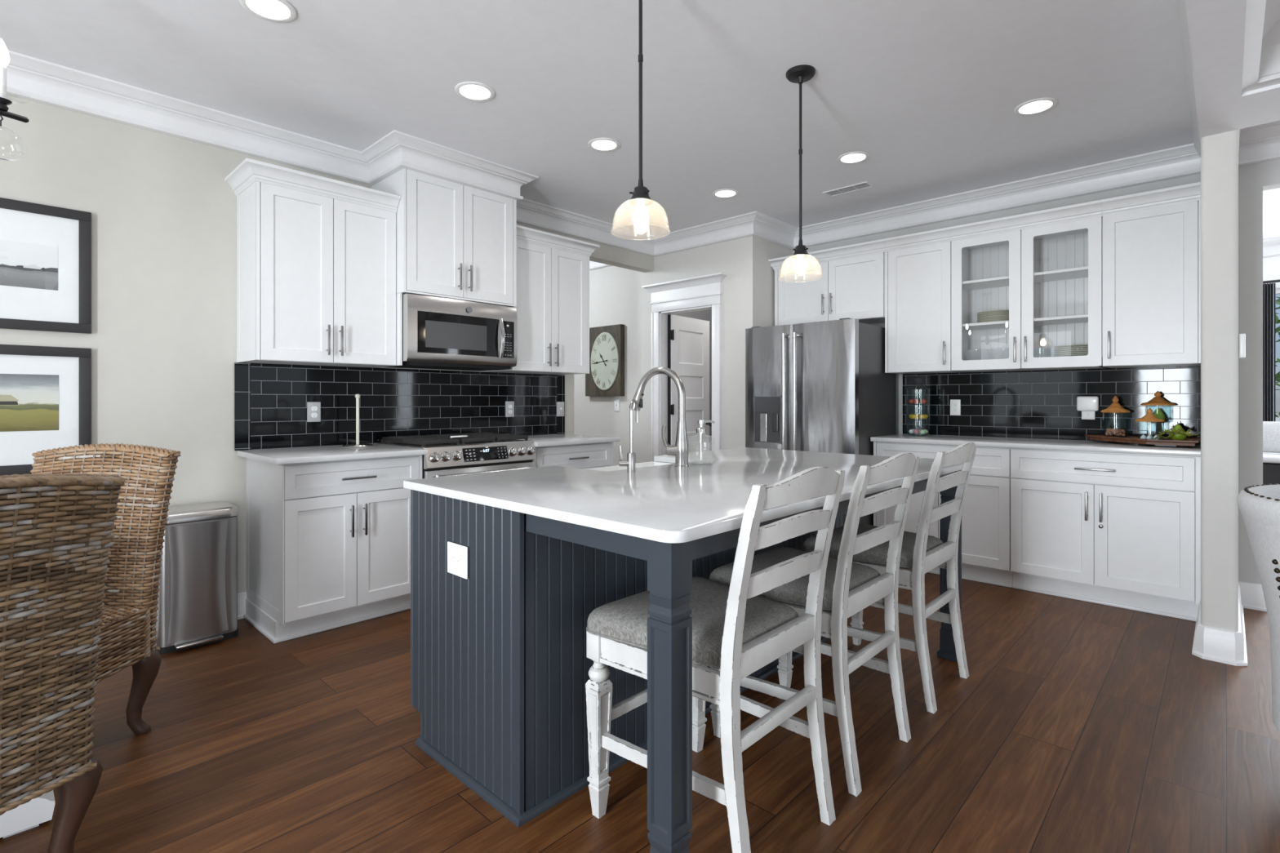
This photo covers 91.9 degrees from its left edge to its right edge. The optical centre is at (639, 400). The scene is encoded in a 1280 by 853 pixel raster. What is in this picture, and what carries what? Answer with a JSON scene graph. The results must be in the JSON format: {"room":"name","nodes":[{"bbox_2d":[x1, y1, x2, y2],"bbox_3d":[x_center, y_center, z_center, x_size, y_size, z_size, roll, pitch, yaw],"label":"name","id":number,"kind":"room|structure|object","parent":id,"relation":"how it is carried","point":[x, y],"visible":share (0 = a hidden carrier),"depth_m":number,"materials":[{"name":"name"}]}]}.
{"room":"kitchen","nodes":[
{"label":"kitchen","id":0,"kind":"room"},
{"bbox_2d":[0,94,653,593],"bbox_3d":[-2.325,-0.160,3.318,0.120,2.695,7.020,0,0,43],"label":"wall","id":1,"kind":"structure","parent":0,"point":[162,340],"depth_m":3.11,"materials":[{"name":"paint"}]},
{"bbox_2d":[0,197,91,333],"bbox_3d":[-2.870,-0.600,2.635,0.025,0.570,0.800,0,0,43],"label":"framed picture","id":2,"kind":"object","parent":1,"relation":"attached to","point":[46,251],"visible":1,"depth_m":2.81,"materials":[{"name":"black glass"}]},
{"bbox_2d":[0,239,57,290],"bbox_3d":[-2.871,-0.604,2.635,0.001,0.200,0.572,0,0,43],"label":"print","id":3,"kind":"object","parent":2,"relation":"attached to","point":[25,264],"depth_m":2.77},
{"bbox_2d":[0,344,91,475],"bbox_3d":[-2.870,0.043,2.635,0.025,0.575,0.800,0,0,43],"label":"framed picture","id":4,"kind":"object","parent":1,"relation":"attached to","point":[46,391],"visible":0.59,"depth_m":2.80,"materials":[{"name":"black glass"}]},
{"bbox_2d":[0,373,58,431],"bbox_3d":[-2.871,0.011,2.635,0.001,0.254,0.578,0,0,43],"label":"print","id":5,"kind":"object","parent":4,"relation":"attached to","point":[29,402],"depth_m":2.77},
{"bbox_2d":[237,591,246,619],"bbox_3d":[-3.420,1.121,2.055,0.028,0.135,3.680,0,0,43],"label":"baseboard","id":6,"kind":"structure","parent":1,"relation":"attached to","point":[242,597],"depth_m":3.37,"materials":[{"name":"paint"}]},
{"bbox_2d":[224,157,400,367],"bbox_3d":[-1.816,-0.700,3.473,0.406,0.989,0.784,0,0,43],"label":"upper cabinet","id":7,"kind":"object","parent":1,"relation":"attached to","point":[316,255],"visible":1,"depth_m":3.34,"materials":[{"name":"paint"}]},
{"bbox_2d":[234,362,564,450],"bbox_3d":[-1.407,0.035,4.192,0.011,0.478,2.303,0,0,43],"label":"tiled wall","id":8,"kind":"structure","parent":1,"relation":"attached to","point":[393,402],"depth_m":3.93,"materials":[{"name":"black tile"}]},
{"bbox_2d":[306,401,320,422],"bbox_3d":[-1.916,0.069,3.636,0.016,0.117,0.072,0,0,43],"label":"power outlet","id":9,"kind":"object","parent":8,"relation":"attached to","point":[313,408],"visible":1,"depth_m":3.63,"materials":[{"name":"white plastic"}]},
{"bbox_2d":[505,401,514,417],"bbox_3d":[-0.974,0.067,4.631,0.016,0.117,0.072,0,0,43],"label":"power outlet","id":10,"kind":"object","parent":8,"relation":"attached to","point":[509,406],"visible":1,"depth_m":4.62,"materials":[{"name":"white plastic"}]},
{"bbox_2d":[556,401,564,416],"bbox_3d":[-0.638,0.072,4.979,0.024,0.117,0.072,0,0,43],"label":"wall switch","id":11,"kind":"object","parent":8,"relation":"attached to","point":[560,405],"visible":1,"depth_m":4.97,"materials":[{"name":"white plastic"}]},
{"bbox_2d":[371,168,516,372],"bbox_3d":[-1.243,-0.856,4.026,0.478,1.301,0.802,0,0,43],"label":"upper cabinet","id":12,"kind":"object","parent":1,"relation":"attached to","point":[455,241],"visible":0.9,"depth_m":3.82,"materials":[{"name":"paint"}]},
{"bbox_2d":[383,293,517,370],"bbox_3d":[-1.217,-0.414,4.000,0.470,0.420,0.766,0,0,43],"label":"microwave","id":13,"kind":"object","parent":12,"relation":"attached to","point":[438,333],"visible":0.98,"depth_m":3.83,"materials":[{"name":"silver metal"}]},
{"bbox_2d":[483,224,599,374],"bbox_3d":[-0.724,-0.700,4.626,0.406,0.989,0.778,0,0,43],"label":"upper cabinet","id":14,"kind":"object","parent":1,"relation":"attached to","point":[553,307],"visible":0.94,"depth_m":4.50,"materials":[{"name":"paint"}]},
{"bbox_2d":[5,49,1200,257],"bbox_3d":[-0.670,-1.428,2.198,3.824,0.158,7.670,0,0,43],"label":"trim","id":15,"kind":"structure","parent":1,"relation":"attached to","point":[28,77],"depth_m":3.81,"materials":[{"name":"paint"}]},
{"bbox_2d":[0,564,1279,852],"bbox_3d":[1.524,1.248,2.482,11.600,0.120,11.500,0,0,43],"label":"floor","id":16,"kind":"structure","parent":0,"point":[1073,726],"depth_m":2.02,"materials":[{"name":"brown wood"}]},
{"bbox_2d":[0,790,54,838],"bbox_3d":[-1.998,0.807,1.438,1.100,0.762,1.100,0,0,43],"label":"dining table","id":17,"kind":"object","parent":16,"relation":"on","point":[40,810],"visible":0.15,"depth_m":1.70,"materials":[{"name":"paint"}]},
{"bbox_2d":[0,473,126,852],"bbox_3d":[-1.636,0.675,1.411,0.610,1.027,0.516,0,0,22],"label":"dining chair","id":18,"kind":"object","parent":16,"relation":"on","point":[56,534],"visible":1,"depth_m":1.44,"materials":[{"name":"brown wicker"}]},
{"bbox_2d":[30,443,180,735],"bbox_3d":[-1.986,0.675,2.053,0.516,1.027,0.610,0,0,0],"label":"dining chair","id":19,"kind":"object","parent":16,"relation":"on","point":[127,636],"visible":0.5,"depth_m":2.22,"materials":[{"name":"brown wicker"}]},
{"bbox_2d":[155,501,238,654],"bbox_3d":[-2.211,0.861,3.075,0.329,0.655,0.334,0,0,43],"label":"trash can","id":20,"kind":"object","parent":16,"relation":"on","point":[197,599],"visible":0.87,"depth_m":2.98,"materials":[{"name":"metal"}]},
{"bbox_2d":[243,454,422,643],"bbox_3d":[-1.689,0.747,3.427,0.652,0.883,0.731,0,0,43],"label":"base cabinet","id":21,"kind":"object","parent":16,"relation":"on","point":[328,543],"visible":0.89,"depth_m":3.19,"materials":[{"name":"paint"}]},
{"bbox_2d":[237,443,427,464],"bbox_3d":[-1.686,0.289,3.407,0.661,0.030,0.758,0,0,43],"label":"countertop","id":22,"kind":"structure","parent":21,"relation":"on","point":[329,453],"depth_m":3.24,"materials":[{"name":"white stone"}]},
{"bbox_2d":[342,394,373,447],"bbox_3d":[-1.677,0.118,3.675,0.168,0.311,0.168,0,0,43],"label":"paper towel holder","id":23,"kind":"object","parent":22,"relation":"on","point":[357,396],"visible":1,"depth_m":3.67,"materials":[{"name":"silver metal"}]},
{"bbox_2d":[377,432,536,479],"bbox_3d":[-1.151,0.662,3.948,0.688,0.872,0.764,0,0,43],"label":"gas range","id":24,"kind":"object","parent":16,"relation":"on","point":[477,452],"visible":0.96,"depth_m":3.74,"materials":[{"name":"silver metal"}]},
{"bbox_2d":[377,439,524,448],"bbox_3d":[-1.177,0.265,3.972,0.603,0.036,0.764,0,0,43],"label":"cooktop","id":25,"kind":"object","parent":24,"relation":"in","point":[415,443],"depth_m":3.72,"materials":[{"name":"black metal"}]},
{"bbox_2d":[465,447,506,460],"bbox_3d":[-0.932,0.325,3.758,0.018,0.060,0.279,0,0,43],"label":"control panel","id":26,"kind":"object","parent":24,"relation":"attached to","point":[471,453],"depth_m":3.76,"materials":[{"name":"black glass"}]},
{"bbox_2d":[532,441,613,468],"bbox_3d":[-0.658,0.747,4.515,0.652,0.883,0.730,0,0,43],"label":"base cabinet","id":27,"kind":"object","parent":16,"relation":"on","point":[588,455],"visible":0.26,"depth_m":4.33,"materials":[{"name":"paint"}]},
{"bbox_2d":[515,434,620,447],"bbox_3d":[-0.638,0.289,4.513,0.661,0.030,0.765,0,0,43],"label":"countertop","id":28,"kind":"structure","parent":27,"relation":"on","point":[551,440],"depth_m":4.39,"materials":[{"name":"white stone"}]},
{"bbox_2d":[410,470,961,852],"bbox_3d":[0.340,0.751,2.525,1.220,0.874,2.102,0,0,43],"label":"kitchen island","id":29,"kind":"object","parent":16,"relation":"on","point":[500,666],"visible":0.53,"depth_m":1.85,"materials":[{"name":"paint"}]},
{"bbox_2d":[447,541,467,579],"bbox_3d":[-0.580,0.507,1.963,0.117,0.100,0.008,0,0,43],"label":"power outlet","id":30,"kind":"object","parent":29,"relation":"attached to","point":[457,554],"visible":1,"depth_m":1.96,"materials":[{"name":"white plastic"}]},
{"bbox_2d":[403,447,963,543],"bbox_3d":[0.351,0.299,2.537,1.261,0.028,2.133,0,0,43],"label":"island countertop","id":31,"kind":"structure","parent":29,"relation":"on","point":[669,504],"depth_m":1.98,"materials":[{"name":"white stone"}]},
{"bbox_2d":[618,399,639,472],"bbox_3d":[-0.030,0.139,2.476,0.059,0.291,0.132,0,0,38],"label":"filtered water faucet","id":32,"kind":"object","parent":31,"relation":"on","point":[629,462],"visible":1,"depth_m":2.44,"materials":[{"name":"silver metal"}]},
{"bbox_2d":[584,461,674,471],"bbox_3d":[-0.032,0.426,2.819,0.340,0.225,0.650,0,0,43],"label":"sink","id":33,"kind":"object","parent":31,"relation":"in","point":[613,468],"visible":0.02,"depth_m":3.00,"materials":[{"name":"white ceramic"}]},
{"bbox_2d":[629,366,688,466],"bbox_3d":[0.081,0.069,2.744,0.308,0.433,0.092,0,0,43],"label":"kitchen faucet","id":34,"kind":"object","parent":31,"relation":"on","point":[680,450],"visible":0.98,"depth_m":2.66,"materials":[{"name":"silver metal"}]},
{"bbox_2d":[688,419,714,465],"bbox_3d":[0.272,0.186,2.759,0.090,0.198,0.090,0,0,-42],"label":"soap dispenser","id":35,"kind":"object","parent":31,"relation":"on","point":[700,429],"visible":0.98,"depth_m":2.75,"materials":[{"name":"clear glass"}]},
{"bbox_2d":[585,466,844,852],"bbox_3d":[0.229,0.678,1.757,0.618,1.020,0.522,0,0,43],"label":"counter stool","id":36,"kind":"object","parent":16,"relation":"on","point":[736,631],"visible":0.9,"depth_m":1.66,"materials":[{"name":"white paint"}]},
{"bbox_2d":[586,576,799,668],"bbox_3d":[0.175,0.624,1.808,0.464,0.082,0.516,0,0,43],"label":"seat cushion","id":37,"kind":"object","parent":36,"relation":"on","point":[622,624],"depth_m":1.71,"materials":[{"name":"grey fabric"}]},
{"bbox_2d":[709,452,919,796],"bbox_3d":[0.627,0.678,2.178,0.618,1.020,0.522,0,0,43],"label":"counter stool","id":38,"kind":"object","parent":16,"relation":"on","point":[851,588],"visible":0.7,"depth_m":2.01,"materials":[{"name":"white paint"}]},
{"bbox_2d":[709,546,880,611],"bbox_3d":[0.574,0.624,2.228,0.464,0.082,0.516,0,0,43],"label":"seat cushion","id":39,"kind":"object","parent":38,"relation":"on","point":[793,594],"depth_m":2.10,"materials":[{"name":"grey fabric"}]},
{"bbox_2d":[745,317,896,525],"bbox_3d":[1.393,0.309,4.800,0.889,1.758,0.865,0,0,43],"label":"fridge","id":40,"kind":"object","parent":16,"relation":"on","point":[824,386],"visible":0.61,"depth_m":4.48,"materials":[{"name":"silver metal"}]},
{"bbox_2d":[802,442,976,713],"bbox_3d":[1.091,0.678,2.668,0.618,1.020,0.522,0,0,43],"label":"counter stool","id":41,"kind":"object","parent":16,"relation":"on","point":[922,553],"visible":0.49,"depth_m":2.48,"materials":[{"name":"white paint"}]},
{"bbox_2d":[803,523,943,568],"bbox_3d":[1.038,0.624,2.718,0.464,0.082,0.516,0,0,43],"label":"seat cushion","id":42,"kind":"object","parent":41,"relation":"on","point":[874,557],"depth_m":2.54,"materials":[{"name":"grey fabric"}]},
{"bbox_2d":[873,441,1013,587],"bbox_3d":[2.181,0.743,4.360,0.866,0.891,0.607,0,0,43],"label":"base cabinet","id":43,"kind":"object","parent":16,"relation":"on","point":[986,509],"visible":0.26,"depth_m":3.99,"materials":[{"name":"paint"}]},
{"bbox_2d":[1010,448,1200,621],"bbox_3d":[2.820,0.743,3.755,0.892,0.891,0.607,0,0,43],"label":"base cabinet","id":44,"kind":"object","parent":16,"relation":"on","point":[1117,530],"visible":0.91,"depth_m":3.53,"materials":[{"name":"paint"}]},
{"bbox_2d":[870,434,1200,457],"bbox_3d":[2.502,0.281,4.055,1.770,0.030,0.586,0,0,43],"label":"countertop","id":45,"kind":"structure","parent":44,"relation":"on","point":[1027,443],"depth_m":3.86,"materials":[{"name":"white stone"}]},
{"bbox_2d":[1084,434,1200,447],"bbox_3d":[2.981,0.244,3.709,0.554,0.043,0.390,0,0,43],"label":"wooden tray","id":46,"kind":"object","parent":45,"relation":"on","point":[1131,439],"visible":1,"depth_m":3.62,"materials":[{"name":"brown wood"}]},
{"bbox_2d":[1100,395,1130,431],"bbox_3d":[2.965,0.105,3.858,0.150,0.266,0.150,0,0,43],"label":"lidded jar","id":47,"kind":"object","parent":46,"relation":"on","point":[1115,407],"visible":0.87,"depth_m":3.83,"materials":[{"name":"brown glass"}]},
{"bbox_2d":[1105,427,1125,436],"bbox_3d":[2.966,0.200,3.858,0.103,0.050,0.096,0,0,-2],"label":"pasta","id":48,"kind":"object","parent":47,"relation":"in","point":[1117,432],"visible":1,"depth_m":3.84,"materials":[{"name":"beige food"}]},
{"bbox_2d":[1134,408,1164,439],"bbox_3d":[2.970,0.142,3.605,0.138,0.190,0.138,0,0,43],"label":"lidded jar","id":49,"kind":"object","parent":46,"relation":"on","point":[1149,417],"visible":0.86,"depth_m":3.58,"materials":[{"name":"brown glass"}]},
{"bbox_2d":[1140,391,1175,439],"bbox_3d":[3.119,0.091,3.726,0.166,0.294,0.166,0,0,43],"label":"lidded jar","id":50,"kind":"object","parent":46,"relation":"on","point":[1157,400],"visible":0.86,"depth_m":3.69,"materials":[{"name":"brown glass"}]},
{"bbox_2d":[1152,405,1164,419],"bbox_3d":[3.119,0.084,3.726,0.067,0.096,0.067,0,0,43],"label":"pear","id":51,"kind":"object","parent":50,"relation":"in","point":[1157,412],"visible":0.72,"depth_m":3.71,"materials":[{"name":"green food"}]},
{"bbox_2d":[1153,428,1192,439],"bbox_3d":[3.001,0.191,3.485,0.063,0.065,0.166,0,0,-43],"label":"leafy sprig","id":52,"kind":"object","parent":46,"relation":"on","point":[1186,433],"visible":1,"depth_m":3.47,"materials":[{"name":"green plant"}]},
{"bbox_2d":[1168,422,1186,440],"bbox_3d":[3.152,0.183,3.626,0.078,0.110,0.078,0,0,43],"label":"pear","id":53,"kind":"object","parent":46,"relation":"on","point":[1180,437],"visible":0.7,"depth_m":3.61,"materials":[{"name":"green food"}]},
{"bbox_2d":[1236,484,1279,731],"bbox_3d":[2.273,0.740,1.772,0.814,0.896,0.910,0,0,43],"label":"armchair","id":54,"kind":"object","parent":16,"relation":"on","point":[1259,506],"visible":1,"depth_m":1.92,"materials":[{"name":"white fabric"}]},
{"bbox_2d":[1262,452,1279,484],"bbox_3d":[5.774,0.738,4.641,1.700,0.900,0.860,0,0,43],"label":"daybed","id":55,"kind":"object","parent":16,"relation":"on","point":[1271,461],"visible":0.02,"depth_m":4.86,"materials":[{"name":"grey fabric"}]},
{"bbox_2d":[1262,421,1279,453],"bbox_3d":[5.301,0.308,5.116,0.400,0.259,0.126,0,0,43],"label":"throw pillow","id":56,"kind":"object","parent":55,"relation":"on","point":[1271,429],"visible":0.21,"depth_m":5.12,"materials":[{"name":"white fabric"}]},
{"bbox_2d":[1262,452,1279,463],"bbox_3d":[5.722,0.469,4.587,1.680,0.051,0.710,0,0,43],"label":"seat cushion","id":57,"kind":"object","parent":55,"relation":"on","point":[1268,458],"depth_m":4.86,"materials":[{"name":"white fabric"}]},
{"bbox_2d":[0,0,1279,238],"bbox_3d":[1.524,-1.567,2.482,11.600,0.120,11.500,0,0,43],"label":"ceiling","id":58,"kind":"structure","parent":0,"point":[931,90],"depth_m":2.92,"materials":[{"name":"paint"}]},
{"bbox_2d":[0,38,32,160],"bbox_3d":[-2.060,-1.104,1.373,1.044,0.804,1.027,0,0,43],"label":"chandelier","id":59,"kind":"object","parent":58,"relation":"hanging from","point":[4,55],"visible":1,"depth_m":1.79,"materials":[{"name":"black metal"}]},
{"bbox_2d":[239,0,296,22],"bbox_3d":[-1.421,-1.503,2.367,0.190,0.006,0.190,0,0,43],"label":"recessed light","id":60,"kind":"object","parent":58,"relation":"in","point":[275,11],"visible":1,"depth_m":2.38,"materials":[{"name":"white plastic"}]},
{"bbox_2d":[454,81,494,101],"bbox_3d":[-0.805,-1.503,3.018,0.190,0.006,0.190,0,0,43],"label":"recessed light","id":61,"kind":"object","parent":58,"relation":"in","point":[470,91],"visible":1,"depth_m":3.01,"materials":[{"name":"white plastic"}]},
{"bbox_2d":[587,137,620,151],"bbox_3d":[-0.212,-1.503,3.644,0.190,0.006,0.190,0,0,43],"label":"recessed light","id":62,"kind":"object","parent":58,"relation":"in","point":[602,144],"visible":1,"depth_m":3.64,"materials":[{"name":"white plastic"}]},
{"bbox_2d":[610,0,670,239],"bbox_3d":[0.002,-1.033,2.067,0.198,0.947,0.198,0,0,-9],"label":"pendant light","id":63,"kind":"object","parent":58,"relation":"hanging from","point":[640,197],"visible":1,"depth_m":2.06,"materials":[{"name":"black metal"}]},
{"bbox_2d":[712,188,738,198],"bbox_3d":[0.622,-1.503,4.503,0.190,0.006,0.190,0,0,43],"label":"recessed light","id":64,"kind":"object","parent":58,"relation":"in","point":[725,193],"visible":1,"depth_m":4.49,"materials":[{"name":"white plastic"}]},
{"bbox_2d":[778,64,822,282],"bbox_3d":[0.738,-1.033,2.844,0.198,0.947,0.198,0,0,6],"label":"pendant light","id":65,"kind":"object","parent":58,"relation":"hanging from","point":[801,73],"visible":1,"depth_m":2.83,"materials":[{"name":"black metal"}]},
{"bbox_2d":[822,181,874,197],"bbox_3d":[1.485,-1.504,4.417,0.330,0.006,0.124,0,0,43],"label":"ceiling vent","id":66,"kind":"object","parent":58,"relation":"in","point":[866,184],"visible":1,"depth_m":4.41,"materials":[{"name":"metal"}]},
{"bbox_2d":[837,151,869,164],"bbox_3d":[1.323,-1.503,3.839,0.190,0.006,0.190,0,0,43],"label":"recessed light","id":67,"kind":"object","parent":58,"relation":"in","point":[856,157],"visible":1,"depth_m":3.83,"materials":[{"name":"white plastic"}]},
{"bbox_2d":[1013,97,1057,115],"bbox_3d":[2.027,-1.503,3.172,0.190,0.006,0.190,0,0,43],"label":"recessed light","id":68,"kind":"object","parent":58,"relation":"in","point":[1038,105],"visible":1,"depth_m":3.16,"materials":[{"name":"white plastic"}]},
{"bbox_2d":[1186,0,1246,152],"bbox_3d":[0.766,-1.363,0.838,0.131,0.289,7.670,0,0,43],"label":"ceiling beam","id":69,"kind":"structure","parent":58,"relation":"attached to","point":[1217,27],"depth_m":2.22,"materials":[{"name":"paint"}]},
{"bbox_2d":[1240,83,1279,128],"bbox_3d":[2.608,-1.363,0.539,2.955,0.289,3.370,0,0,43],"label":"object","id":70,"kind":"structure","parent":58,"relation":"attached to","point":[1260,106],"depth_m":2.57,"materials":[{"name":"paint"}]},
{"bbox_2d":[573,235,792,465],"bbox_3d":[-0.042,-0.160,6.514,3.380,2.695,0.760,0,0,43],"label":"wall","id":71,"kind":"structure","parent":0,"point":[617,295],"depth_m":5.73,"materials":[{"name":"paint"}]},
{"bbox_2d":[585,324,624,395],"bbox_3d":[-0.365,-0.393,6.245,0.520,0.704,0.072,0,0,43],"label":"wall clock","id":72,"kind":"object","parent":71,"relation":"attached to","point":[606,377],"visible":0.99,"depth_m":6.18,"materials":[{"name":"brown wood"}]},
{"bbox_2d":[613,399,619,411],"bbox_3d":[-0.234,0.051,6.160,0.072,0.117,0.016,0,0,43],"label":"wall switch","id":73,"kind":"object","parent":71,"relation":"attached to","point":[616,402],"visible":1,"depth_m":6.16,"materials":[{"name":"white plastic"}]},
{"bbox_2d":[641,272,727,461],"bbox_3d":[0.420,0.058,5.579,0.921,2.261,0.202,0,0,43],"label":"door frame","id":74,"kind":"structure","parent":71,"relation":"attached to","point":[698,292],"depth_m":5.61,"materials":[{"name":"paint"}]},
{"bbox_2d":[667,314,711,453],"bbox_3d":[0.513,0.186,6.029,0.116,1.980,0.668,0,0,39],"label":"door","id":75,"kind":"structure","parent":71,"relation":"in","point":[688,338],"depth_m":6.05,"materials":[{"name":"paint"}]},
{"bbox_2d":[672,309,711,450],"bbox_3d":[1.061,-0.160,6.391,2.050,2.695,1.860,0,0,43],"label":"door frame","id":76,"kind":"structure","parent":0,"point":[706,315],"depth_m":7.51,"materials":[{"name":"paint"}]},
{"bbox_2d":[792,159,1279,583],"bbox_3d":[4.247,-0.160,2.898,7.820,2.695,0.110,0,0,43],"label":"wall","id":77,"kind":"structure","parent":0,"point":[1254,179],"depth_m":3.55,"materials":[{"name":"paint"}]},
{"bbox_2d":[768,239,884,325],"bbox_3d":[1.570,-0.909,5.078,0.999,0.570,0.405,0,0,43],"label":"upper cabinet","id":78,"kind":"object","parent":77,"relation":"attached to","point":[851,285],"visible":0.92,"depth_m":4.90,"materials":[{"name":"paint"}]},
{"bbox_2d":[881,226,960,373],"bbox_3d":[2.100,-0.700,4.576,0.459,0.989,0.405,0,0,43],"label":"upper cabinet","id":79,"kind":"object","parent":77,"relation":"attached to","point":[917,265],"visible":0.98,"depth_m":4.46,"materials":[{"name":"paint"}]},
{"bbox_2d":[948,200,1107,372],"bbox_3d":[2.575,-0.700,4.126,0.850,0.989,0.405,0,0,43],"label":"display cabinet","id":80,"kind":"object","parent":77,"relation":"attached to","point":[1044,267],"visible":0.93,"depth_m":4.12,"materials":[{"name":"paint"}]},
{"bbox_2d":[962,266,1088,290],"bbox_3d":[2.600,-0.814,4.153,0.812,0.018,0.307,0,0,43],"label":"shelf","id":81,"kind":"object","parent":80,"relation":"attached to","point":[1080,273],"depth_m":4.14,"materials":[{"name":"paint"}]},
{"bbox_2d":[962,314,1088,330],"bbox_3d":[2.600,-0.519,4.153,0.812,0.018,0.307,0,0,43],"label":"shelf","id":82,"kind":"object","parent":80,"relation":"attached to","point":[1072,321],"depth_m":4.13,"materials":[{"name":"paint"}]},
{"bbox_3d":[2.793,-0.270,3.966,0.236,0.014,0.236,0,0,43],"label":"plate","id":83,"kind":"object","parent":80,"relation":"on","visible":0},
{"bbox_2d":[1053,353,1088,356],"bbox_3d":[2.793,-0.282,3.966,0.236,0.014,0.236,0,0,43],"label":"plate","id":84,"kind":"object","parent":83,"relation":"on","point":[1081,354],"visible":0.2,"depth_m":3.90,"materials":[{"name":"beige ceramic"}]},
{"bbox_2d":[1053,351,1088,355],"bbox_3d":[2.793,-0.294,3.966,0.236,0.014,0.236,0,0,43],"label":"plate","id":85,"kind":"object","parent":84,"relation":"on","point":[1073,353],"visible":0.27,"depth_m":3.90,"materials":[{"name":"beige ceramic"}]},
{"bbox_2d":[902,365,1200,444],"bbox_3d":[2.712,0.027,4.270,1.764,0.478,0.010,0,0,43],"label":"tiled wall","id":86,"kind":"structure","parent":77,"relation":"attached to","point":[1042,404],"depth_m":4.21,"materials":[{"name":"black tile"}]},
{"bbox_2d":[950,399,960,415],"bbox_3d":[2.346,0.054,4.604,0.072,0.117,0.008,0,0,43],"label":"power outlet","id":87,"kind":"object","parent":86,"relation":"attached to","point":[955,404],"visible":1,"depth_m":4.60,"materials":[{"name":"white plastic"}]},
{"bbox_2d":[1081,411,1094,419],"bbox_3d":[2.932,0.068,4.048,0.072,0.117,0.008,0,0,43],"label":"power outlet","id":88,"kind":"object","parent":86,"relation":"attached to","point":[1085,415],"visible":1,"depth_m":4.05,"materials":[{"name":"white plastic"}]},
{"bbox_2d":[1076,395,1098,411],"bbox_3d":[2.916,0.023,4.031,0.116,0.096,0.037,0,0,43],"label":"plug","id":89,"kind":"object","parent":88,"relation":"attached to","point":[1083,403],"visible":1,"depth_m":4.02,"materials":[{"name":"white plastic"}]},
{"bbox_2d":[1100,182,1200,368],"bbox_3d":[3.049,-0.700,3.678,0.453,0.989,0.405,0,0,43],"label":"upper cabinet","id":90,"kind":"object","parent":77,"relation":"attached to","point":[1152,239],"visible":0.94,"depth_m":3.57,"materials":[{"name":"paint"}]},
{"bbox_2d":[1175,0,1200,157],"bbox_3d":[0.666,-1.407,0.864,0.050,0.200,7.570,0,0,43],"label":"trim","id":91,"kind":"structure","parent":77,"relation":"attached to","point":[1181,5],"depth_m":2.64,"materials":[{"name":"paint"}]},
{"bbox_2d":[1238,124,1279,166],"bbox_3d":[4.451,-1.428,2.557,2.855,0.158,0.105,0,0,43],"label":"trim","id":92,"kind":"structure","parent":77,"relation":"attached to","point":[1260,145],"depth_m":3.48,"materials":[{"name":"paint"}]},
{"bbox_2d":[1200,129,1238,631],"bbox_3d":[3.023,-0.015,3.225,0.126,2.406,1.100,0,0,43],"label":"wall column","id":93,"kind":"structure","parent":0,"point":[1219,152],"depth_m":2.82,"materials":[{"name":"paint"}]},
{"bbox_2d":[1191,581,1266,666],"bbox_3d":[3.076,1.115,3.236,1.260,0.145,0.247,0,0,-41],"label":"baseboard","id":94,"kind":"structure","parent":93,"relation":"attached to","point":[1210,643],"depth_m":2.84,"materials":[{"name":"paint"}]},
{"bbox_2d":[1238,333,1245,358],"bbox_3d":[2.776,-0.249,2.853,0.025,0.110,0.080,0,0,43],"label":"light switch","id":95,"kind":"object","parent":93,"relation":"attached to","point":[1242,337],"visible":0.95,"depth_m":2.82,"materials":[{"name":"white plastic"}]},
{"bbox_2d":[1262,255,1279,288],"bbox_3d":[6.276,-0.160,3.353,5.500,2.695,3.340,0,0,43],"label":"wall","id":96,"kind":"structure","parent":0,"point":[1271,265],"depth_m":5.81,"materials":[{"name":"paint"}]},
{"bbox_2d":[1262,279,1279,421],"bbox_3d":[6.439,0.019,5.156,2.032,2.277,0.047,0,0,43],"label":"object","id":97,"kind":"object","parent":96,"relation":"hanging from","point":[1268,290],"visible":0.2,"depth_m":5.73,"materials":[{"name":"black fabric"}]},
{"bbox_2d":[1262,282,1275,421],"bbox_3d":[5.805,0.038,5.757,0.150,2.240,0.047,0,0,43],"label":"drape","id":98,"kind":"object","parent":97,"relation":"hanging from","point":[1268,290],"depth_m":5.73,"materials":[{"name":"black fabric"}]},
{"bbox_2d":[1262,236,1279,257],"bbox_3d":[7.342,-1.428,4.406,5.400,0.158,0.105,0,0,43],"label":"trim","id":99,"kind":"structure","parent":96,"relation":"attached to","point":[1271,246],"depth_m":5.79,"materials":[{"name":"paint"}]},
{"bbox_3d":[2.459,-1.500,0.673,2.555,0.010,2.560,0,0,43],"label":"ceiling","id":100,"kind":"structure","parent":0,"visible":0},
{"bbox_2d":[1241,0,1279,93],"bbox_3d":[2.459,-1.365,0.673,2.555,0.265,2.560,0,0,43],"label":"trim","id":101,"kind":"structure","parent":100,"relation":"attached to","point":[1261,58],"depth_m":2.32,"materials":[{"name":"paint"}]},
{"bbox_3d":[-1.746,-0.159,5.594,2.170,2.695,2.920,0,0,43],"label":"wall","id":102,"kind":"structure","parent":0,"visible":0},
{"bbox_2d":[589,260,613,271],"bbox_3d":[-0.742,-1.428,6.581,2.070,0.158,0.105,0,0,43],"label":"trim","id":103,"kind":"structure","parent":102,"relation":"attached to","point":[593,265],"depth_m":6.34,"materials":[{"name":"paint"}]},
{"label":"outside","id":104,"kind":"structure","parent":0,"visible":0},
{"bbox_3d":[4.814,1.588,5.082,60.000,0.100,66.000,0,0,43],"label":"ground","id":105,"kind":"structure","parent":104,"visible":0},
{"bbox_2d":[1275,297,1279,422],"bbox_3d":[8.398,-0.213,7.771,3.121,3.513,3.282,0,0,43],"label":"tree","id":106,"kind":"object","parent":105,"relation":"on","point":[1277,301],"visible":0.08,"depth_m":7.61,"materials":[{"name":"green plant"}]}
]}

